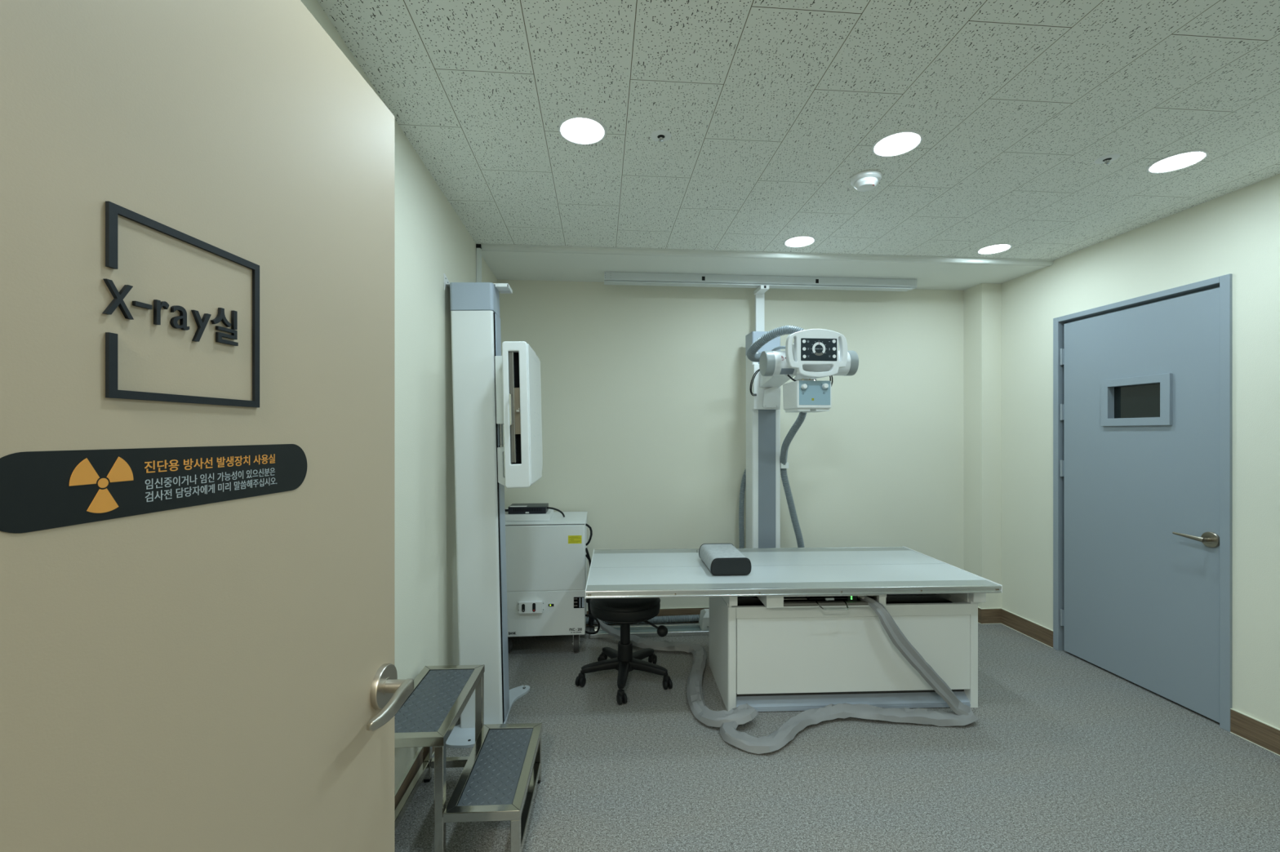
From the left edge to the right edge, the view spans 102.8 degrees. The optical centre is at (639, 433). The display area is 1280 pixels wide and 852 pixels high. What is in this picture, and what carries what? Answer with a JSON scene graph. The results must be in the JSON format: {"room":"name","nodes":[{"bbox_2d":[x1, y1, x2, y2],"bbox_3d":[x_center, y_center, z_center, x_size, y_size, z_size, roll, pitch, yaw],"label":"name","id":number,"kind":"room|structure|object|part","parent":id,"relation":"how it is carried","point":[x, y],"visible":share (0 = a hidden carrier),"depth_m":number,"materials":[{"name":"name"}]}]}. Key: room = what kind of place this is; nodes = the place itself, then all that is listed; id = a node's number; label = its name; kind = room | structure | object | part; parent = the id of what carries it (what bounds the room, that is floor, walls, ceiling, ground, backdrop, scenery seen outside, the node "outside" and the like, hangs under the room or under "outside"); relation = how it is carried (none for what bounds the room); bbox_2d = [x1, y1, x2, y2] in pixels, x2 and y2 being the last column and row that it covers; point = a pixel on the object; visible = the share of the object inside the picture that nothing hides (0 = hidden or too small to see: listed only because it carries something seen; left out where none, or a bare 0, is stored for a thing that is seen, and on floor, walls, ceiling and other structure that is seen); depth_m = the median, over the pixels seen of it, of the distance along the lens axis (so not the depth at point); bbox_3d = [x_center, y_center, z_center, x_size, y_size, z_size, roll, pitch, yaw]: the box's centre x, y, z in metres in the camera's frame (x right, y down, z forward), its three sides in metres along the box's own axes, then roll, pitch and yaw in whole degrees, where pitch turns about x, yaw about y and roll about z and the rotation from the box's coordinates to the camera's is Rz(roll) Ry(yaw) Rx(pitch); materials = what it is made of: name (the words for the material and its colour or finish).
{"room":"radiology room","nodes":[
{"label":"radiology room","id":0,"kind":"room"},
{"bbox_2d":[300,0,497,791],"bbox_3d":[-0.915,0.103,1.732,0.100,2.560,3.795,0,0,-4],"label":"wall","id":1,"kind":"structure","parent":0,"point":[431,241],"depth_m":2.09,"materials":[{"name":"white paint"}]},
{"bbox_2d":[394,746,434,810],"bbox_3d":[-0.860,1.327,1.736,0.011,0.112,3.795,0,0,-4],"label":"baseboard","id":2,"kind":"structure","parent":1,"relation":"attached to","point":[417,761],"depth_m":1.93,"materials":[{"name":"brown wood"}]},
{"bbox_2d":[475,244,481,282],"bbox_3d":[-0.951,0.079,3.020,0.028,2.384,0.036,0,0,-4],"label":"duct","id":3,"kind":"object","parent":1,"relation":"attached to","point":[478,246],"visible":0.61,"depth_m":3.00,"materials":[{"name":"white metal"}]},
{"bbox_2d":[497,280,963,609],"bbox_3d":[0.800,0.103,3.819,3.844,2.560,0.100,0,0,-4],"label":"wall","id":4,"kind":"structure","parent":0,"point":[643,388],"depth_m":3.75,"materials":[{"name":"beige paint"}]},
{"bbox_2d":[586,607,709,626],"bbox_3d":[0.733,1.327,3.758,3.484,0.112,0.011,0,0,-4],"label":"baseboard","id":5,"kind":"structure","parent":4,"relation":"attached to","point":[680,611],"depth_m":3.72,"materials":[{"name":"brown wood"}]},
{"bbox_2d":[316,0,1279,290],"bbox_3d":[0.951,-1.135,1.877,3.644,0.085,3.795,0,0,-4],"label":"ceiling","id":6,"kind":"structure","parent":0,"point":[770,109],"depth_m":1.82,"materials":[{"name":"tile"}]},
{"bbox_2d":[557,115,606,144],"bbox_3d":[-0.212,-1.116,1.882,0.179,0.010,0.179,0,0,-4],"label":"recessed light","id":7,"kind":"object","parent":6,"relation":"in","point":[576,129],"visible":1,"depth_m":1.87,"materials":[{"name":"white plastic"}]},
{"bbox_2d":[561,118,603,142],"bbox_3d":[-0.212,-1.115,1.882,0.152,0.009,0.152,0,0,-4],"label":"diffuser","id":8,"kind":"object","parent":7,"relation":"attached to","point":[573,130],"depth_m":1.87,"materials":[{"name":"white plastic"}]},
{"bbox_2d":[650,129,671,142],"bbox_3d":[0.079,-1.107,1.918,0.077,0.025,0.077,0,0,-4],"label":"sprinkler","id":9,"kind":"object","parent":6,"relation":"attached to","point":[660,135],"visible":1,"depth_m":1.91,"materials":[{"name":"white metal"}]},
{"bbox_2d":[604,271,916,291],"bbox_3d":[0.858,-1.058,3.572,2.211,0.068,0.081,0,0,-4],"label":"rail","id":10,"kind":"object","parent":6,"relation":"attached to","point":[610,277],"visible":0.98,"depth_m":3.53,"materials":[{"name":"white metal"}]},
{"bbox_2d":[783,235,815,247],"bbox_3d":[0.927,-1.116,2.969,0.179,0.010,0.179,0,0,-4],"label":"recessed light","id":11,"kind":"object","parent":6,"relation":"in","point":[801,241],"visible":1,"depth_m":2.96,"materials":[{"name":"white plastic"}]},
{"bbox_2d":[786,236,813,246],"bbox_3d":[0.927,-1.115,2.969,0.152,0.009,0.152,0,0,-4],"label":"diffuser","id":12,"kind":"object","parent":11,"relation":"attached to","point":[793,241],"depth_m":2.96,"materials":[{"name":"white plastic"}]},
{"bbox_2d":[849,169,882,191],"bbox_3d":[0.985,-1.091,2.227,0.128,0.052,0.128,0,0,-4],"label":"smoke detector","id":13,"kind":"object","parent":6,"relation":"attached to","point":[865,180],"visible":1,"depth_m":2.19,"materials":[{"name":"white plastic"}]},
{"bbox_2d":[871,129,923,156],"bbox_3d":[0.990,-1.116,1.969,0.179,0.010,0.179,0,0,-4],"label":"recessed light","id":14,"kind":"object","parent":6,"relation":"in","point":[900,142],"visible":1,"depth_m":1.96,"materials":[{"name":"white plastic"}]},
{"bbox_2d":[875,133,919,154],"bbox_3d":[0.990,-1.115,1.969,0.152,0.009,0.152,0,0,-4],"label":"diffuser","id":15,"kind":"object","parent":14,"relation":"attached to","point":[891,143],"depth_m":1.96,"materials":[{"name":"white plastic"}]},
{"bbox_2d":[976,243,1012,254],"bbox_3d":[2.141,-1.116,3.089,0.179,0.010,0.179,0,0,-4],"label":"recessed light","id":16,"kind":"object","parent":6,"relation":"in","point":[1000,247],"visible":1,"depth_m":3.08,"materials":[{"name":"white"}]},
{"bbox_2d":[979,244,1009,253],"bbox_3d":[2.141,-1.115,3.089,0.152,0.009,0.152,0,0,-4],"label":"diffuser","id":17,"kind":"object","parent":16,"relation":"attached to","point":[991,248],"depth_m":3.08,"materials":[{"name":"white plastic"}]},
{"bbox_2d":[1094,153,1119,164],"bbox_3d":[1.900,-1.107,2.078,0.077,0.025,0.077,0,0,-4],"label":"sprinkler","id":18,"kind":"object","parent":6,"relation":"attached to","point":[1105,160],"visible":1,"depth_m":2.07,"materials":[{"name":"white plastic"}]},
{"bbox_2d":[1146,149,1208,173],"bbox_3d":[2.205,-1.116,2.099,0.179,0.010,0.179,0,0,-4],"label":"recessed light","id":19,"kind":"object","parent":6,"relation":"in","point":[1184,159],"visible":1,"depth_m":2.09,"materials":[{"name":"white plastic"}]},
{"bbox_2d":[394,622,1279,851],"bbox_3d":[0.352,1.413,0.988,5.256,0.060,5.715,0,0,-4],"label":"floor","id":20,"kind":"structure","parent":0,"point":[1063,752],"depth_m":2.05,"materials":[{"name":"grey carpet"}]},
{"bbox_2d":[394,664,542,851],"bbox_3d":[-0.616,1.158,1.810,0.471,0.451,0.506,0,0,-3],"label":"step stool","id":21,"kind":"object","parent":20,"relation":"on","point":[493,783],"visible":0.96,"depth_m":1.75,"materials":[{"name":"silver metal"}]},
{"bbox_3d":[-0.846,1.167,2.036,0.028,0.408,0.028,0,0,-3],"label":"leg","id":22,"kind":"part","parent":21,"relation":"part of","materials":[{"name":"silver metal"}]},
{"bbox_3d":[-0.734,0.948,1.811,0.236,0.030,0.492,0,0,-3],"label":"frame","id":23,"kind":"part","parent":21,"relation":"part of","materials":[{"name":"silver metal"}]},
{"bbox_3d":[-0.621,1.167,1.586,0.028,0.408,0.028,0,0,-3],"label":"leg","id":24,"kind":"part","parent":21,"relation":"part of","materials":[{"name":"silver metal"}]},
{"bbox_3d":[-0.643,1.167,2.046,0.028,0.408,0.028,0,0,-3],"label":"leg","id":25,"kind":"part","parent":21,"relation":"part of","materials":[{"name":"silver metal"}]},
{"bbox_3d":[-0.496,1.173,1.802,0.232,0.030,0.478,0,0,-3],"label":"frame","id":26,"kind":"part","parent":21,"relation":"part of","materials":[{"name":"silver metal"}]},
{"bbox_3d":[-0.385,1.280,1.584,0.028,0.182,0.028,0,0,-3],"label":"leg","id":27,"kind":"part","parent":21,"relation":"part of","materials":[{"name":"silver metal"}]},
{"bbox_3d":[-0.407,1.280,2.029,0.028,0.182,0.028,0,0,-3],"label":"leg","id":28,"kind":"part","parent":21,"relation":"part of","materials":[{"name":"silver metal"}]},
{"bbox_2d":[443,273,542,748],"bbox_3d":[-0.720,0.318,2.490,0.447,2.136,0.570,-1,0,-4],"label":"stand","id":29,"kind":"object","parent":20,"relation":"on","point":[491,390],"visible":0.92,"depth_m":2.38,"materials":[{"name":"white metal"}]},
{"bbox_3d":[-0.919,-0.707,2.461,0.004,0.078,0.160,-1,0,-4],"label":"wall plate","id":30,"kind":"part","parent":29,"relation":"part of","materials":[{"name":"white metal"}]},
{"bbox_3d":[-0.737,1.377,2.518,0.253,0.012,0.572,0,0,14],"label":"plate","id":31,"kind":"part","parent":29,"relation":"part of","materials":[{"name":"white metal"}]},
{"bbox_3d":[-0.662,0.011,2.431,0.007,0.120,0.007,-1,0,-4],"label":"guide rod","id":32,"kind":"part","parent":29,"relation":"part of","materials":[{"name":"silver metal"}]},
{"bbox_3d":[-0.638,0.157,2.423,0.066,0.183,0.030,-1,0,-4],"label":"carriage handle","id":33,"kind":"part","parent":29,"relation":"part of","materials":[{"name":"white plastic"}]},
{"bbox_3d":[-0.677,0.399,2.489,0.018,1.940,0.120,-1,0,-4],"label":"rail","id":34,"kind":"part","parent":29,"relation":"part of","materials":[{"name":"grey metal"}]},
{"bbox_2d":[508,351,520,462],"bbox_3d":[-0.552,-0.115,2.247,0.052,0.488,0.061,0,0,-4],"label":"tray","id":35,"kind":"object","parent":29,"relation":"on","point":[514,357],"depth_m":2.25,"materials":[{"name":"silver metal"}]},
{"bbox_3d":[-0.564,-0.083,2.482,0.108,0.646,0.477,-1,0,-4],"label":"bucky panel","id":36,"kind":"part","parent":29,"relation":"part of","materials":[{"name":"white plastic"}]},
{"bbox_2d":[505,511,599,652],"bbox_3d":[-0.591,0.969,3.359,0.652,0.828,0.497,0,0,-4],"label":"base cabinet","id":37,"kind":"object","parent":20,"relation":"on","point":[546,561],"visible":0.77,"depth_m":3.14,"materials":[{"name":"white"}]},
{"bbox_2d":[521,604,524,612],"bbox_3d":[-0.709,1.060,3.104,0.019,0.049,0.002,0,0,-4],"label":"switch","id":38,"kind":"object","parent":37,"relation":"attached to","point":[522,605],"depth_m":3.10,"materials":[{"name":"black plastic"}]},
{"bbox_2d":[505,508,553,521],"bbox_3d":[-0.742,0.532,3.358,0.322,0.043,0.288,0,0,-4],"label":"box","id":39,"kind":"object","parent":37,"relation":"on","point":[539,517],"visible":0.6,"depth_m":3.22,"materials":[{"name":"white"}]},
{"bbox_2d":[505,503,564,517],"bbox_3d":[-0.703,0.509,3.323,0.422,0.088,0.167,0,0,-4],"label":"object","id":40,"kind":"object","parent":39,"relation":"on","point":[514,508],"visible":0.87,"depth_m":3.25,"materials":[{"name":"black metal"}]},
{"bbox_3d":[-0.722,0.468,3.322,0.238,0.004,0.166,0,0,-4],"label":"lid","id":41,"kind":"part","parent":40,"relation":"part of","materials":[{"name":"grey plastic"}]},
{"bbox_2d":[532,603,535,612],"bbox_3d":[-0.645,1.059,3.109,0.019,0.054,0.002,0,0,-4],"label":"switch","id":42,"kind":"object","parent":37,"relation":"attached to","point":[533,604],"depth_m":3.11,"materials":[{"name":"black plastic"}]},
{"bbox_3d":[-0.610,0.767,3.141,0.521,0.397,0.006,0,0,-4],"label":"panel","id":43,"kind":"part","parent":37,"relation":"part of","materials":[{"name":"white"}]},
{"bbox_3d":[-0.606,1.107,3.141,0.529,0.273,0.006,0,0,-4],"label":"panel","id":44,"kind":"part","parent":37,"relation":"part of","materials":[{"name":"white"}]},
{"bbox_3d":[-0.622,0.558,3.372,0.537,0.006,0.466,0,0,-4],"label":"panel","id":45,"kind":"part","parent":37,"relation":"part of","materials":[{"name":"white"}]},
{"bbox_2d":[575,597,672,705],"bbox_3d":[-0.095,1.144,2.848,0.525,0.478,0.530,0,0,-4],"label":"stool","id":46,"kind":"object","parent":20,"relation":"on","point":[624,611],"visible":0.93,"depth_m":2.78,"materials":[{"name":"black plastic"}]},
{"bbox_3d":[-0.222,1.288,2.832,0.207,0.054,0.062,0,0,-14],"label":"leg","id":47,"kind":"part","parent":46,"relation":"part of","materials":[{"name":"black plastic"}]},
{"bbox_3d":[-0.160,1.288,2.989,0.062,0.054,0.207,0,0,-32],"label":"leg","id":48,"kind":"part","parent":46,"relation":"part of","materials":[{"name":"black plastic"}]},
{"bbox_3d":[-0.092,1.288,2.725,0.062,0.054,0.207,0,0,4],"label":"leg","id":49,"kind":"part","parent":46,"relation":"part of","materials":[{"name":"black plastic"}]},
{"bbox_3d":[-0.083,0.958,2.868,0.393,0.106,0.393,0,0,-4],"label":"seat","id":50,"kind":"part","parent":46,"relation":"part of","materials":[{"name":"black leather"}]},
{"bbox_3d":[0.008,1.288,2.979,0.062,0.054,0.207,0,0,40],"label":"leg","id":51,"kind":"part","parent":46,"relation":"part of","materials":[{"name":"black plastic"}]},
{"bbox_3d":[0.050,1.288,2.816,0.207,0.054,0.062,0,0,22],"label":"leg","id":52,"kind":"part","parent":46,"relation":"part of","materials":[{"name":"black plastic"}]},
{"bbox_3d":[0.036,1.044,2.810,0.151,0.045,0.013,0,0,26],"label":"lever","id":53,"kind":"part","parent":46,"relation":"part of","materials":[{"name":"black plastic"}]},
{"bbox_3d":[0.121,1.071,2.769,0.060,0.060,0.060,0,0,-4],"label":"lever knob","id":54,"kind":"part","parent":46,"relation":"part of","materials":[{"name":"black plastic"}]},
{"bbox_2d":[590,608,709,639],"bbox_3d":[0.782,1.315,3.612,2.258,0.135,0.170,0,0,-4],"label":"rail","id":55,"kind":"object","parent":20,"relation":"on","point":[702,628],"visible":0.43,"depth_m":3.55,"materials":[{"name":"silver metal"}]},
{"bbox_2d":[586,614,699,624],"bbox_3d":[0.094,1.337,3.671,0.960,0.059,0.054,0,0,-4],"label":"corrugated hose","id":56,"kind":"object","parent":55,"relation":"on","point":[682,618],"visible":0.41,"depth_m":3.66,"materials":[{"name":"grey plastic"}]},
{"bbox_2d":[738,284,858,548],"bbox_3d":[0.952,0.164,3.257,0.598,2.364,0.929,0,0,-4],"label":"machine","id":57,"kind":"object","parent":55,"relation":"on","point":[814,353],"visible":0.77,"depth_m":3.44,"materials":[{"name":"white"}]},
{"bbox_3d":[0.857,-0.857,3.584,0.070,0.322,0.158,0,0,-4],"label":"guide arm","id":58,"kind":"part","parent":57,"relation":"part of","materials":[{"name":"white metal"}]},
{"bbox_3d":[0.851,-0.359,2.958,0.078,0.032,0.034,0,0,-4],"label":"rating plate","id":59,"kind":"part","parent":57,"relation":"part of","materials":[{"name":"grey"}]},
{"bbox_3d":[0.909,-0.133,2.952,0.072,0.015,0.195,0,0,-4],"label":"accessory rail","id":60,"kind":"part","parent":57,"relation":"part of","materials":[{"name":"white"}]},
{"bbox_3d":[0.910,-0.260,2.827,0.030,0.030,0.024,0,0,-4],"label":"knob","id":61,"kind":"part","parent":57,"relation":"part of","materials":[{"name":"white plastic"}]},
{"bbox_3d":[1.017,-0.133,2.961,0.078,0.015,0.195,0,0,-4],"label":"accessory rail","id":62,"kind":"part","parent":57,"relation":"part of","materials":[{"name":"white"}]},
{"bbox_3d":[0.980,-0.459,2.797,0.203,0.122,0.002,0,0,-4],"label":"control panel","id":63,"kind":"part","parent":57,"relation":"part of","materials":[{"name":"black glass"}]},
{"bbox_3d":[1.030,-0.263,2.837,0.030,0.030,0.024,0,0,-4],"label":"knob","id":64,"kind":"part","parent":57,"relation":"part of","materials":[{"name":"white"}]},
{"bbox_2d":[585,546,1002,711],"bbox_3d":[0.724,1.056,2.834,1.996,0.655,0.854,0,0,-2],"label":"table","id":65,"kind":"object","parent":20,"relation":"on","point":[793,633],"visible":0.98,"depth_m":2.56,"materials":[{"name":"white"}]},
{"bbox_2d":[696,543,751,575],"bbox_3d":[0.450,0.685,2.799,0.229,0.090,0.354,0,0,-3],"label":"pillow","id":66,"kind":"object","parent":65,"relation":"on","point":[721,559],"visible":1,"depth_m":2.63,"materials":[{"name":"grey fabric"}]},
{"bbox_3d":[0.468,0.685,2.626,0.200,0.079,0.006,0,0,-3],"label":"panel","id":67,"kind":"part","parent":66,"relation":"part of","materials":[{"name":"black fabric"}]},
{"bbox_3d":[0.706,0.749,3.249,1.987,0.037,0.020,0,0,-2],"label":"rail","id":68,"kind":"part","parent":65,"relation":"part of","materials":[{"name":"silver metal"}]},
{"bbox_2d":[595,595,977,754],"bbox_3d":[0.491,1.087,2.681,2.169,0.585,0.837,0,0,32],"label":"cable sleeve","id":69,"kind":"object","parent":65,"relation":"attached to","point":[962,714],"visible":0.94,"depth_m":2.43,"materials":[{"name":"grey fabric"}]},
{"bbox_3d":[0.742,0.749,2.418,1.987,0.037,0.020,0,0,-2],"label":"rail","id":70,"kind":"part","parent":65,"relation":"part of","materials":[{"name":"silver metal"}]},
{"bbox_3d":[0.895,0.808,2.719,0.591,0.064,0.492,0,0,-2],"label":"bucky drawer","id":71,"kind":"part","parent":65,"relation":"part of","materials":[{"name":"white"}]},
{"bbox_2d":[783,596,868,606],"bbox_3d":[0.923,0.823,2.596,0.466,0.025,0.240,0,0,-2],"label":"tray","id":72,"kind":"object","parent":65,"relation":"on","point":[788,601],"depth_m":2.49,"materials":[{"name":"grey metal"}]},
{"bbox_3d":[0.924,0.809,2.559,0.200,0.004,0.115,0,0,-2],"label":"tray plate","id":73,"kind":"part","parent":65,"relation":"part of","materials":[{"name":"black plastic"}]},
{"bbox_3d":[0.893,0.808,2.724,0.562,0.064,0.460,0,0,-2],"label":"drawer interior","id":74,"kind":"part","parent":65,"relation":"part of","materials":[{"name":"black"}]},
{"bbox_3d":[0.929,0.827,2.454,0.148,0.023,0.076,0,0,-2],"label":"pull handle","id":75,"kind":"part","parent":65,"relation":"part of","materials":[{"name":"silver metal"}]},
{"bbox_3d":[1.065,0.880,2.713,1.187,0.034,0.025,0,0,-2],"label":"guide rail","id":76,"kind":"part","parent":65,"relation":"part of","materials":[{"name":"silver metal"}]},
{"bbox_3d":[1.073,1.103,2.560,1.187,0.374,0.016,0,0,-2],"label":"panel","id":77,"kind":"part","parent":65,"relation":"part of","materials":[{"name":"white metal"}]},
{"bbox_3d":[1.072,1.352,2.578,1.191,0.054,0.050,0,0,-2],"label":"toe rail","id":78,"kind":"part","parent":65,"relation":"part of","materials":[{"name":"grey plastic"}]},
{"bbox_2d":[963,283,1001,608],"bbox_3d":[2.552,0.145,3.812,0.151,2.475,0.185,0,0,-4],"label":"wall column","id":79,"kind":"structure","parent":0,"point":[982,302],"depth_m":3.72,"materials":[{"name":"beige paint"}]},
{"bbox_2d":[977,606,1000,624],"bbox_3d":[2.547,1.327,3.802,0.162,0.112,0.187,0,0,-4],"label":"baseboard","id":80,"kind":"structure","parent":79,"relation":"attached to","point":[985,615],"depth_m":3.71,"materials":[{"name":"brown wood"}]},
{"bbox_2d":[1001,173,1279,728],"bbox_3d":[2.822,0.103,1.963,0.100,2.560,3.915,0,0,-4],"label":"wall","id":81,"kind":"structure","parent":0,"point":[1237,233],"depth_m":2.47,"materials":[{"name":"beige paint"}]},
{"bbox_2d":[475,243,1054,266],"bbox_3d":[0.851,-1.103,3.165,3.644,0.029,0.042,0,0,-4],"label":"ceiling rail","id":82,"kind":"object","parent":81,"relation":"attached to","point":[485,247],"depth_m":3.15,"materials":[{"name":"white metal"}]},
{"bbox_2d":[1000,608,1279,755],"bbox_3d":[2.769,1.327,1.922,0.011,0.112,3.601,0,0,-4],"label":"baseboard","id":83,"kind":"structure","parent":81,"relation":"attached to","point":[1265,735],"depth_m":2.34,"materials":[{"name":"brown wood"}]},
{"bbox_2d":[1053,273,1232,732],"bbox_3d":[2.722,0.322,2.820,0.145,2.122,1.000,0,0,-4],"label":"door","id":84,"kind":"structure","parent":81,"relation":"in","point":[1143,385],"depth_m":2.73,"materials":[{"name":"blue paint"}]},
{"bbox_3d":[2.701,0.507,2.502,0.053,0.028,0.128,0,0,-4],"label":"lever","id":85,"kind":"part","parent":84,"relation":"part of","materials":[{"name":"silver metal"}]},
{"bbox_3d":[2.735,0.510,2.450,0.010,0.076,0.076,0,0,-4],"label":"handle","id":86,"kind":"part","parent":84,"relation":"part of","materials":[{"name":"silver metal"}]},
{"bbox_3d":[1.053,0.103,-0.078,3.744,2.560,0.120,0,0,-4],"label":"wall","id":87,"kind":"structure","parent":0,"visible":0},
{"bbox_2d":[0,0,413,851],"bbox_3d":[-0.503,0.360,0.468,0.110,2.022,1.162,0,0,1],"label":"door","id":88,"kind":"structure","parent":87,"relation":"in","point":[219,677],"depth_m":0.59,"materials":[{"name":"beige"}]},
{"bbox_2d":[0,444,306,533],"bbox_3d":[-0.513,0.049,0.589,0.001,0.068,0.384,0,0,1],"label":"warning sticker","id":89,"kind":"object","parent":88,"relation":"attached to","point":[40,491],"visible":1,"depth_m":0.52,"materials":[{"name":"black plastic"}]},
{"bbox_2d":[102,201,259,407],"bbox_3d":[-0.512,-0.129,0.586,0.004,0.190,0.192,0,0,1],"label":"room sign","id":90,"kind":"object","parent":88,"relation":"attached to","point":[112,210],"visible":1,"depth_m":0.56,"materials":[{"name":"black plastic"}]},
{"bbox_3d":[-0.498,0.493,0.997,0.012,0.081,0.081,0,0,1],"label":"handle","id":91,"kind":"part","parent":88,"relation":"part of","materials":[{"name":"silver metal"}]},
{"bbox_3d":[-0.466,0.493,0.932,0.056,0.029,0.154,0,0,1],"label":"lever","id":92,"kind":"part","parent":88,"relation":"part of","materials":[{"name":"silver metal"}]}
]}

